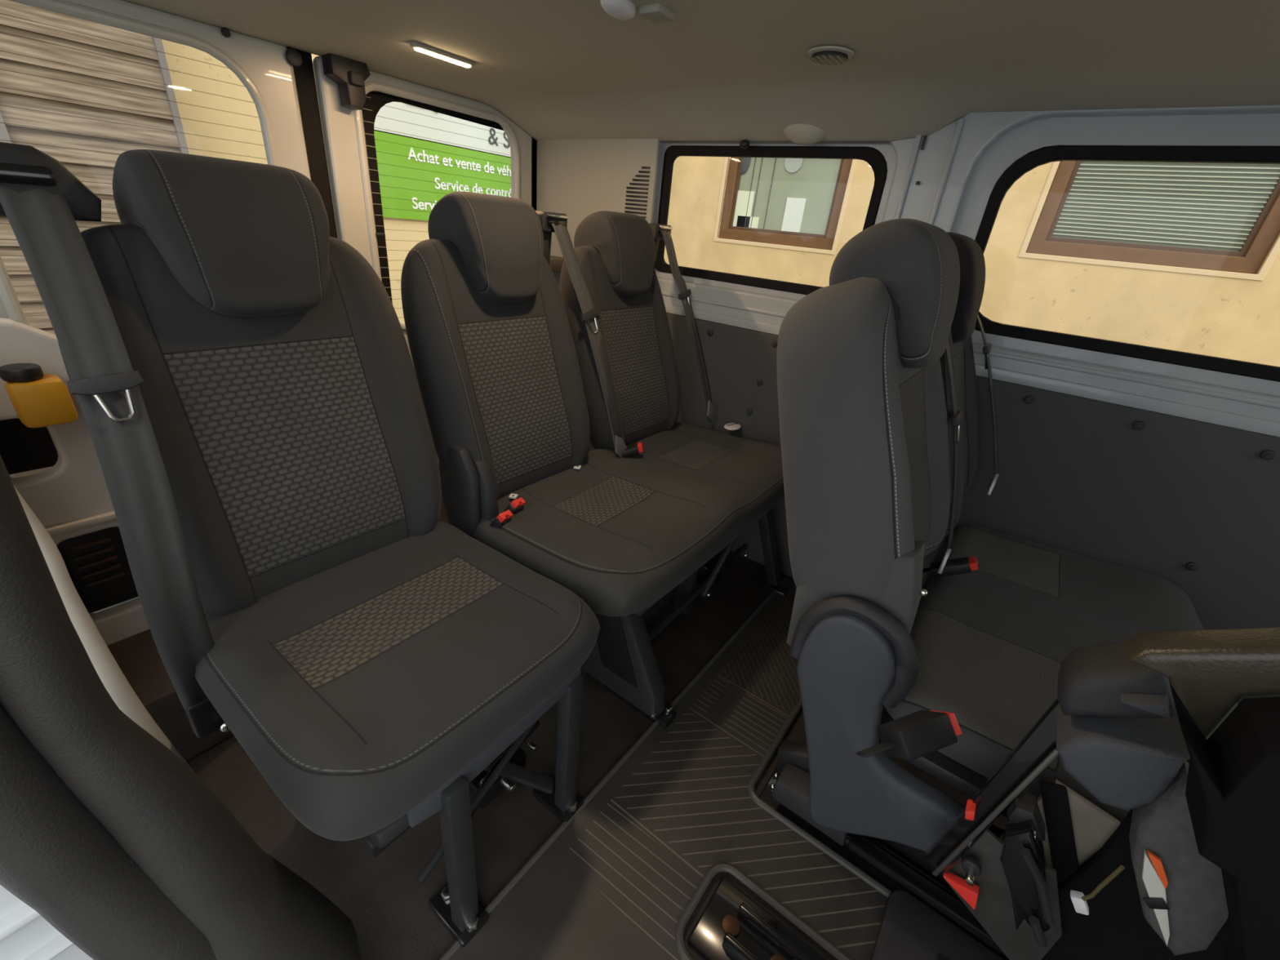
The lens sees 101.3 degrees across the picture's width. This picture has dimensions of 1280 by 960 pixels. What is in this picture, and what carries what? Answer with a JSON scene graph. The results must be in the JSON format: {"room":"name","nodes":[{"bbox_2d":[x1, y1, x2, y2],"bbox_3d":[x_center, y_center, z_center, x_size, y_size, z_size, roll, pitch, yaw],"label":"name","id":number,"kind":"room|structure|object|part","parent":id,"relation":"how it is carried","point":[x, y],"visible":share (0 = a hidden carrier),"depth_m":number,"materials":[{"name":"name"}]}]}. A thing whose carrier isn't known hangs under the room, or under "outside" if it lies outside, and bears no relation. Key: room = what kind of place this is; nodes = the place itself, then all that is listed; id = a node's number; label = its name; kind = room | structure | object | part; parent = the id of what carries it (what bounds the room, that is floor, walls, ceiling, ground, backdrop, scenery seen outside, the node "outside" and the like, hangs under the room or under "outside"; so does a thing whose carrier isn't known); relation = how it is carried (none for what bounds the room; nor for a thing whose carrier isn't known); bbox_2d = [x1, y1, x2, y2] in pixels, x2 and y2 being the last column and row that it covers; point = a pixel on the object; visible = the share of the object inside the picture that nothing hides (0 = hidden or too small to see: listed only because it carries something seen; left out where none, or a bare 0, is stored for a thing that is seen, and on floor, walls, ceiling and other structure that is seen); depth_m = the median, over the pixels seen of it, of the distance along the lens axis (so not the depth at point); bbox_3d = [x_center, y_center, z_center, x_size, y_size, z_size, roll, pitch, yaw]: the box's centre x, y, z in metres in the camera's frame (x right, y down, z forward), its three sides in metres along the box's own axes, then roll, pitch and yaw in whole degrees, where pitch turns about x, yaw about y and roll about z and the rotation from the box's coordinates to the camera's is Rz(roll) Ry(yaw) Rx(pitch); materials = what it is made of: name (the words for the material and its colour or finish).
{"room":"vehicle interior","nodes":[
{"label":"vehicle interior","id":0,"kind":"room"},
{"bbox_2d":[0,884,93,959],"bbox_3d":[-0.659,0.552,0.493,0.114,0.600,0.350,23,30,31],"label":"door frame","id":1,"kind":"structure","parent":0,"point":[24,934],"depth_m":0.48,"materials":[{"name":"white paint"}]},
{"bbox_2d":[8,475,138,613],"bbox_3d":[-0.991,-0.538,1.677,0.040,1.520,1.820,23,30,31],"label":"wall","id":2,"kind":"structure","parent":0,"point":[9,475],"depth_m":1.47,"materials":[{"name":"grey paint"}]},
{"bbox_2d":[0,0,311,477],"bbox_3d":[-1.200,-0.394,1.383,0.053,1.380,0.787,23,30,31],"label":"door","id":3,"kind":"structure","parent":2,"relation":"in","point":[264,68],"depth_m":1.28,"materials":[{"name":"white metal"}]},
{"bbox_2d":[286,46,337,238],"bbox_3d":[-0.973,-0.532,1.693,0.020,1.380,0.058,23,30,31],"label":"seat belt","id":4,"kind":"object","parent":2,"relation":"attached to","point":[305,83],"depth_m":1.47,"materials":[{"name":"black fabric"}]},
{"bbox_2d":[312,56,537,465],"bbox_3d":[-0.684,-0.649,2.018,0.057,1.380,0.838,23,30,31],"label":"door","id":5,"kind":"structure","parent":2,"relation":"in","point":[343,127],"depth_m":1.59,"materials":[{"name":"white metal"}]},
{"bbox_2d":[321,53,370,110],"bbox_3d":[-0.800,-1.095,1.448,0.074,0.117,0.107,23,30,31],"label":"hinge","id":6,"kind":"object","parent":5,"relation":"attached to","point":[350,75],"depth_m":1.43,"materials":[{"name":"black plastic"}]},
{"bbox_2d":[361,91,503,303],"bbox_3d":[-0.693,-0.891,1.910,0.015,0.805,0.665,23,30,31],"label":"window","id":7,"kind":"structure","parent":5,"relation":"attached to","point":[375,100],"depth_m":1.66,"materials":[{"name":"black glass"}]},
{"bbox_2d":[549,255,564,272],"bbox_3d":[-0.494,-0.813,1.959,0.220,0.050,0.500,23,30,31],"label":"trim panel","id":8,"kind":"object","parent":2,"relation":"attached to","point":[556,263],"visible":0.04,"depth_m":2.02,"materials":[{"name":"brown plastic"}]},
{"bbox_2d":[0,317,149,645],"bbox_3d":[-1.113,0.036,1.010,0.105,0.750,0.260,23,30,31],"label":"panel","id":9,"kind":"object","parent":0,"point":[71,499],"depth_m":0.99,"materials":[{"name":"beige paint"}]},
{"bbox_2d":[0,363,78,427],"bbox_3d":[-1.010,-0.144,0.883,0.060,0.100,0.067,23,30,31],"label":"bottle","id":10,"kind":"object","parent":9,"relation":"attached to","point":[38,399],"visible":1,"depth_m":0.86,"materials":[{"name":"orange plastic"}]},
{"bbox_2d":[106,628,233,760],"bbox_3d":[-1.036,0.466,1.119,0.260,0.200,0.260,23,30,31],"label":"trim","id":11,"kind":"structure","parent":9,"relation":"attached to","point":[137,655],"depth_m":1.06,"materials":[{"name":"brown plastic"}]},
{"bbox_2d":[13,485,192,769],"bbox_3d":[-0.677,0.258,0.681,0.032,0.823,0.107,23,30,31],"label":"trim","id":12,"kind":"structure","parent":0,"point":[105,665],"depth_m":0.64,"materials":[{"name":"beige paint"}]},
{"bbox_2d":[186,496,1007,959],"bbox_3d":[0.315,0.722,1.154,3.500,0.040,1.720,23,30,31],"label":"floor","id":13,"kind":"structure","parent":0,"point":[388,911],"depth_m":1.04,"materials":[{"name":"brown rubber"}]},
{"bbox_2d":[0,454,360,959],"bbox_3d":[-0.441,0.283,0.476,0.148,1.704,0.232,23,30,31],"label":"seat","id":14,"kind":"object","parent":13,"relation":"on","point":[107,833],"visible":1,"depth_m":0.43,"materials":[{"name":"black fabric"}]},
{"bbox_2d":[0,142,600,947],"bbox_3d":[-0.493,0.122,0.870,0.777,1.130,0.631,23,30,31],"label":"seat","id":15,"kind":"object","parent":13,"relation":"on","point":[243,381],"visible":1,"depth_m":0.81,"materials":[{"name":"fabric"}]},
{"bbox_3d":[-0.688,-0.099,0.690,0.018,0.043,0.038,23,30,31],"label":"latch plate","id":16,"kind":"part","parent":15,"relation":"part of","materials":[{"name":"silver metal"}]},
{"bbox_3d":[-0.627,-0.111,0.944,0.263,0.603,0.504,23,30,31],"label":"backrest","id":17,"kind":"part","parent":15,"relation":"part of","materials":[{"name":"fabric"}]},
{"bbox_2d":[195,520,600,840],"bbox_3d":[-0.407,0.283,0.921,0.530,0.166,0.519,23,30,31],"label":"cushion","id":18,"kind":"object","parent":15,"relation":"on","point":[368,682],"depth_m":0.80,"materials":[{"name":"fabric"}]},
{"bbox_3d":[-0.373,0.471,1.018,0.400,0.289,0.382,23,30,31],"label":"under frame","id":19,"kind":"part","parent":15,"relation":"part of","materials":[{"name":"metal"}]},
{"bbox_3d":[-0.280,0.585,0.815,0.030,0.350,0.036,23,30,31],"label":"leg","id":20,"kind":"part","parent":15,"relation":"part of","materials":[{"name":"metal"}]},
{"bbox_3d":[-0.138,0.507,1.006,0.030,0.350,0.036,23,30,31],"label":"leg","id":21,"kind":"part","parent":15,"relation":"part of","materials":[{"name":"metal"}]},
{"bbox_2d":[400,191,791,728],"bbox_3d":[0.009,-0.118,1.471,0.784,1.128,1.020,23,30,31],"label":"seat","id":22,"kind":"object","parent":13,"relation":"on","point":[517,373],"visible":0.99,"depth_m":1.29,"materials":[{"name":"fabric"}]},
{"bbox_3d":[-0.329,-0.265,1.305,0.259,0.589,0.456,23,30,31],"label":"backrest","id":23,"kind":"part","parent":22,"relation":"part of","materials":[{"name":"fabric"}]},
{"bbox_3d":[-0.258,-0.604,1.394,0.039,0.122,0.030,23,30,31],"label":"guide post","id":24,"kind":"part","parent":22,"relation":"part of","materials":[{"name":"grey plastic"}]},
{"bbox_3d":[-0.131,-0.426,1.444,0.018,0.046,0.040,23,30,31],"label":"latch plate","id":25,"kind":"part","parent":22,"relation":"part of","materials":[{"name":"silver metal"}]},
{"bbox_3d":[-0.077,0.350,1.273,0.209,0.270,0.007,23,30,31],"label":"leg panel","id":26,"kind":"part","parent":22,"relation":"part of","materials":[{"name":"black plastic"}]},
{"bbox_3d":[-0.048,-0.405,1.652,0.259,0.589,0.436,23,30,31],"label":"backrest","id":27,"kind":"part","parent":22,"relation":"part of","materials":[{"name":"grey fabric"}]},
{"bbox_3d":[-0.071,0.357,1.306,0.350,0.370,0.050,23,30,31],"label":"leg","id":28,"kind":"part","parent":22,"relation":"part of","materials":[{"name":"grey plastic"}]},
{"bbox_2d":[474,422,784,616],"bbox_3d":[0.048,0.044,1.481,0.525,0.173,0.972,23,30,31],"label":"seat cushion","id":29,"kind":"object","parent":22,"relation":"on","point":[620,526],"depth_m":1.28,"materials":[{"name":"fabric"}]},
{"bbox_3d":[0.036,-0.750,1.758,0.039,0.122,0.030,23,30,31],"label":"guide post","id":30,"kind":"part","parent":22,"relation":"part of","materials":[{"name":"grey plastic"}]},
{"bbox_3d":[0.097,0.243,1.623,0.330,0.340,0.780,23,30,31],"label":"under frame","id":31,"kind":"part","parent":22,"relation":"part of","materials":[{"name":"metal"}]},
{"bbox_2d":[724,422,741,430],"bbox_3d":[0.321,-0.186,1.821,0.052,0.014,0.080,23,30,31],"label":"disc","id":32,"kind":"object","parent":22,"relation":"on","point":[731,426],"visible":1,"depth_m":1.81,"materials":[{"name":"white plastic"}]},
{"bbox_3d":[0.429,0.184,1.769,0.161,0.361,0.046,15,27,18],"label":"leg","id":33,"kind":"part","parent":22,"relation":"part of","materials":[{"name":"metal"}]},
{"bbox_2d":[438,577,892,959],"bbox_3d":[0.736,0.874,0.862,1.733,0.020,1.600,23,30,31],"label":"floor mat","id":34,"kind":"object","parent":13,"relation":"on","point":[624,878],"visible":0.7,"depth_m":1.03,"materials":[{"name":"rubber"}]},
{"bbox_2d":[870,889,1004,959],"bbox_3d":[0.841,0.976,0.642,1.075,0.024,0.220,23,30,31],"label":"trim","id":35,"kind":"structure","parent":34,"relation":"on","point":[908,930],"depth_m":0.92,"materials":[{"name":"grey plastic"}]},
{"bbox_2d":[772,218,1237,957],"bbox_3d":[0.680,0.156,1.014,0.850,1.130,1.061,23,30,31],"label":"seat","id":36,"kind":"object","parent":34,"relation":"on","point":[944,673],"visible":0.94,"depth_m":0.90,"materials":[{"name":"fabric"}]},
{"bbox_3d":[0.442,-0.070,1.002,0.334,0.587,0.456,23,30,31],"label":"backrest","id":37,"kind":"part","parent":36,"relation":"part of","materials":[{"name":"fabric"}]},
{"bbox_3d":[0.573,0.628,0.955,0.650,0.250,0.040,23,30,31],"label":"frame","id":38,"kind":"part","parent":36,"relation":"part of","materials":[{"name":"black plastic"}]},
{"bbox_3d":[0.824,0.371,1.572,0.088,0.286,0.040,23,30,31],"label":"leg","id":39,"kind":"part","parent":36,"relation":"part of","materials":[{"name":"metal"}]},
{"bbox_3d":[0.557,0.762,0.934,0.365,0.022,0.030,23,30,31],"label":"rail","id":40,"kind":"part","parent":36,"relation":"part of","materials":[{"name":"black metal"}]},
{"bbox_3d":[0.659,-0.099,1.091,0.017,0.042,0.038,23,30,31],"label":"latch plate","id":41,"kind":"part","parent":36,"relation":"part of","materials":[{"name":"silver metal"}]},
{"bbox_3d":[0.701,-0.182,1.300,0.323,0.584,0.390,23,30,31],"label":"backrest","id":42,"kind":"part","parent":36,"relation":"part of","materials":[{"name":"grey fabric"}]},
{"bbox_3d":[0.876,-0.302,1.327,0.017,0.042,0.038,23,30,31],"label":"latch plate","id":43,"kind":"part","parent":36,"relation":"part of","materials":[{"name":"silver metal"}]},
{"bbox_2d":[884,524,1237,824],"bbox_3d":[0.857,0.345,1.087,0.520,0.168,0.835,23,30,31],"label":"seat cushion","id":44,"kind":"object","parent":36,"relation":"on","point":[992,642],"depth_m":1.04,"materials":[{"name":"fabric"}]},
{"bbox_2d":[687,876,826,959],"bbox_3d":[0.392,0.873,0.769,0.685,0.039,0.130,23,30,31],"label":"tray","id":45,"kind":"object","parent":13,"relation":"on","point":[731,926],"visible":1,"depth_m":0.91,"materials":[{"name":"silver metal"}]},
{"bbox_2d":[758,765,1008,959],"bbox_3d":[0.600,0.790,0.985,0.770,0.039,0.130,23,30,31],"label":"rail","id":46,"kind":"object","parent":13,"relation":"on","point":[766,795],"visible":0.32,"depth_m":1.05,"materials":[{"name":"black metal"}]},
{"bbox_2d":[924,626,1279,959],"bbox_3d":[0.592,0.611,0.626,0.442,1.045,0.275,23,30,31],"label":"seat","id":47,"kind":"object","parent":13,"relation":"on","point":[1191,871],"visible":1,"depth_m":0.55,"materials":[{"name":"black fabric"}]},
{"bbox_2d":[960,855,982,876],"bbox_3d":[0.494,0.575,0.782,0.026,0.026,0.012,23,30,31],"label":"washer","id":48,"kind":"object","parent":47,"relation":"in","point":[971,864],"depth_m":0.78,"materials":[{"name":"metal"}]},
{"bbox_3d":[0.538,0.630,0.797,0.163,0.239,0.008,23,30,31],"label":"plate","id":49,"kind":"part","parent":47,"relation":"part of","materials":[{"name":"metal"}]},
{"bbox_2d":[1142,897,1169,910],"bbox_3d":[0.542,0.445,0.551,0.020,0.021,0.002,23,30,31],"label":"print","id":50,"kind":"object","parent":47,"relation":"attached to","point":[1151,903],"depth_m":0.55,"materials":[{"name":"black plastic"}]},
{"bbox_2d":[1168,681,1279,959],"bbox_3d":[0.522,0.366,0.450,0.226,0.412,0.075,23,30,31],"label":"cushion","id":51,"kind":"object","parent":47,"relation":"on","point":[1233,789],"depth_m":0.42,"materials":[{"name":"black fabric"}]},
{"bbox_2d":[124,0,1279,142],"bbox_3d":[0.305,-0.575,0.569,3.076,0.098,1.793,23,30,31],"label":"ceiling","id":52,"kind":"structure","parent":0,"point":[737,71],"depth_m":1.06,"materials":[{"name":"fabric"}]},
{"bbox_2d":[409,41,474,67],"bbox_3d":[-0.481,-1.038,1.285,0.028,0.014,0.165,23,30,31],"label":"recessed light","id":53,"kind":"object","parent":52,"relation":"in","point":[418,46],"visible":1,"depth_m":1.27,"materials":[{"name":"grey plastic"}]},
{"bbox_2d":[413,47,471,67],"bbox_3d":[-0.481,-1.036,1.287,0.016,0.008,0.150,23,30,31],"label":"diffuser","id":54,"kind":"object","parent":53,"relation":"attached to","point":[432,51],"depth_m":1.28,"materials":[{"name":"white plastic"}]},
{"bbox_2d":[600,0,675,23],"bbox_3d":[-0.004,-0.801,0.893,0.131,0.032,0.063,0,26,-13],"label":"ceiling fitting","id":55,"kind":"object","parent":52,"relation":"attached to","point":[623,10],"visible":0.99,"depth_m":0.88,"materials":[{"name":"white plastic"}]},
{"bbox_2d":[783,121,825,144],"bbox_3d":[0.461,-0.986,1.434,0.131,0.120,0.140,-3,27,-18],"label":"ceiling light","id":56,"kind":"object","parent":52,"relation":"attached to","point":[801,134],"visible":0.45,"depth_m":1.42,"materials":[{"name":"plastic"}]},
{"bbox_2d":[806,45,853,65],"bbox_3d":[0.366,-0.816,1.013,0.088,0.013,0.088,23,30,31],"label":"ceiling vent","id":57,"kind":"object","parent":52,"relation":"in","point":[825,55],"visible":1,"depth_m":0.99,"materials":[{"name":"plastic"}]},
{"bbox_2d":[553,105,1279,436],"bbox_3d":[0.786,-0.275,1.538,3.100,1.500,0.090,23,30,31],"label":"wall","id":58,"kind":"structure","parent":0,"point":[945,179],"depth_m":1.26,"materials":[{"name":"grey metal"}]},
{"bbox_2d":[531,138,660,257],"bbox_3d":[-0.194,-1.064,1.942,0.590,0.520,0.044,23,30,31],"label":"trim panel","id":59,"kind":"object","parent":58,"relation":"attached to","point":[577,179],"visible":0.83,"depth_m":1.91,"materials":[{"name":"grey light grey-beige plastic"}]},
{"bbox_2d":[739,139,749,149],"bbox_3d":[0.313,-1.006,1.573,0.032,0.024,0.024,23,30,31],"label":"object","id":60,"kind":"structure","parent":58,"relation":"attached to","point":[744,144],"depth_m":1.56,"materials":[{"name":"black plastic"}]},
{"bbox_2d":[654,145,887,294],"bbox_3d":[0.367,-0.829,1.669,0.739,0.394,0.032,23,30,31],"label":"window","id":61,"kind":"structure","parent":58,"relation":"in","point":[873,157],"depth_m":1.64,"materials":[{"name":"black rubber"}]},
{"bbox_2d":[588,312,1279,704],"bbox_3d":[0.797,0.071,1.601,2.920,0.826,0.033,23,30,31],"label":"trim panel","id":62,"kind":"object","parent":58,"relation":"attached to","point":[1193,505],"visible":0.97,"depth_m":1.29,"materials":[{"name":"grey plastic"}]},
{"bbox_3d":[0.859,-0.329,1.419,2.900,0.068,0.025,23,30,31],"label":"belt rail","id":63,"kind":"part","parent":58,"relation":"part of","materials":[{"name":"grey paint"}]},
{"bbox_2d":[974,145,1279,382],"bbox_3d":[1.387,-0.396,1.018,1.319,0.424,0.032,23,30,31],"label":"window","id":64,"kind":"structure","parent":58,"relation":"in","point":[1028,162],"depth_m":1.18,"materials":[{"name":"black rubber"}]},
{"label":"outside","id":65,"kind":"structure","parent":0,"visible":0},
{"bbox_3d":[0.053,-0.015,3.994,24.000,0.080,24.000,23,30,31],"label":"ground","id":66,"kind":"structure","parent":65,"visible":0},
{"bbox_2d":[0,0,189,334],"bbox_3d":[-5.083,-2.033,1.674,0.325,4.644,5.595,23,30,31],"label":"roller shutter","id":67,"kind":"object","parent":66,"relation":"on","point":[84,94],"visible":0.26,"depth_m":3.43,"materials":[{"name":"grey wood"}]},
{"bbox_2d":[161,39,429,323],"bbox_3d":[-2.748,-3.432,5.559,0.300,4.400,8.000,23,30,31],"label":"building","id":68,"kind":"structure","parent":66,"relation":"on","point":[220,118],"depth_m":4.38,"materials":[{"name":"yellow paint"}]},
{"bbox_2d":[373,102,511,220],"bbox_3d":[-1.885,-3.750,6.350,0.045,1.200,3.200,23,30,31],"label":"sign","id":69,"kind":"object","parent":68,"relation":"attached to","point":[424,156],"visible":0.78,"depth_m":5.82,"materials":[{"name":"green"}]},
{"bbox_2d":[663,155,1279,366],"bbox_3d":[2.442,-2.172,3.380,9.000,4.800,0.256,23,30,31],"label":"building","id":70,"kind":"structure","parent":66,"relation":"on","point":[1177,256],"depth_m":3.28,"materials":[{"name":"yellow paint"}]},
{"bbox_2d":[740,157,750,174],"bbox_3d":[0.871,-2.664,4.380,0.110,0.200,0.020,23,30,31],"label":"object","id":71,"kind":"object","parent":70,"relation":"attached to","point":[744,162],"depth_m":4.38,"materials":[{"name":"grey"}]},
{"bbox_3d":[1.000,-2.394,4.381,0.184,0.580,0.004,23,30,31],"label":"hanging cord","id":72,"kind":"part","parent":70,"relation":"part of","materials":[{"name":"grey plastic"}]},
{"bbox_3d":[1.174,-2.333,4.281,0.900,0.610,0.045,23,30,31],"label":"sash","id":73,"kind":"part","parent":70,"relation":"part of","materials":[{"name":"brown wood"}]},
{"bbox_2d":[784,158,803,173],"bbox_3d":[1.218,-2.521,4.159,0.150,0.150,0.006,23,30,31],"label":"wall light","id":74,"kind":"object","parent":70,"relation":"on","point":[791,165],"depth_m":4.17,"materials":[{"name":"grey plastic"}]},
{"bbox_3d":[3.044,-1.790,2.986,0.950,0.890,0.045,23,30,31],"label":"sash","id":75,"kind":"part","parent":70,"relation":"part of","materials":[{"name":"brown wood"}]},
{"bbox_2d":[1052,160,1279,251],"bbox_3d":[3.038,-1.778,2.984,0.920,0.821,0.013,23,30,31],"label":"blind","id":76,"kind":"object","parent":70,"relation":"hanging from","point":[1172,206],"depth_m":3.05,"materials":[{"name":"white plastic"}]}
]}

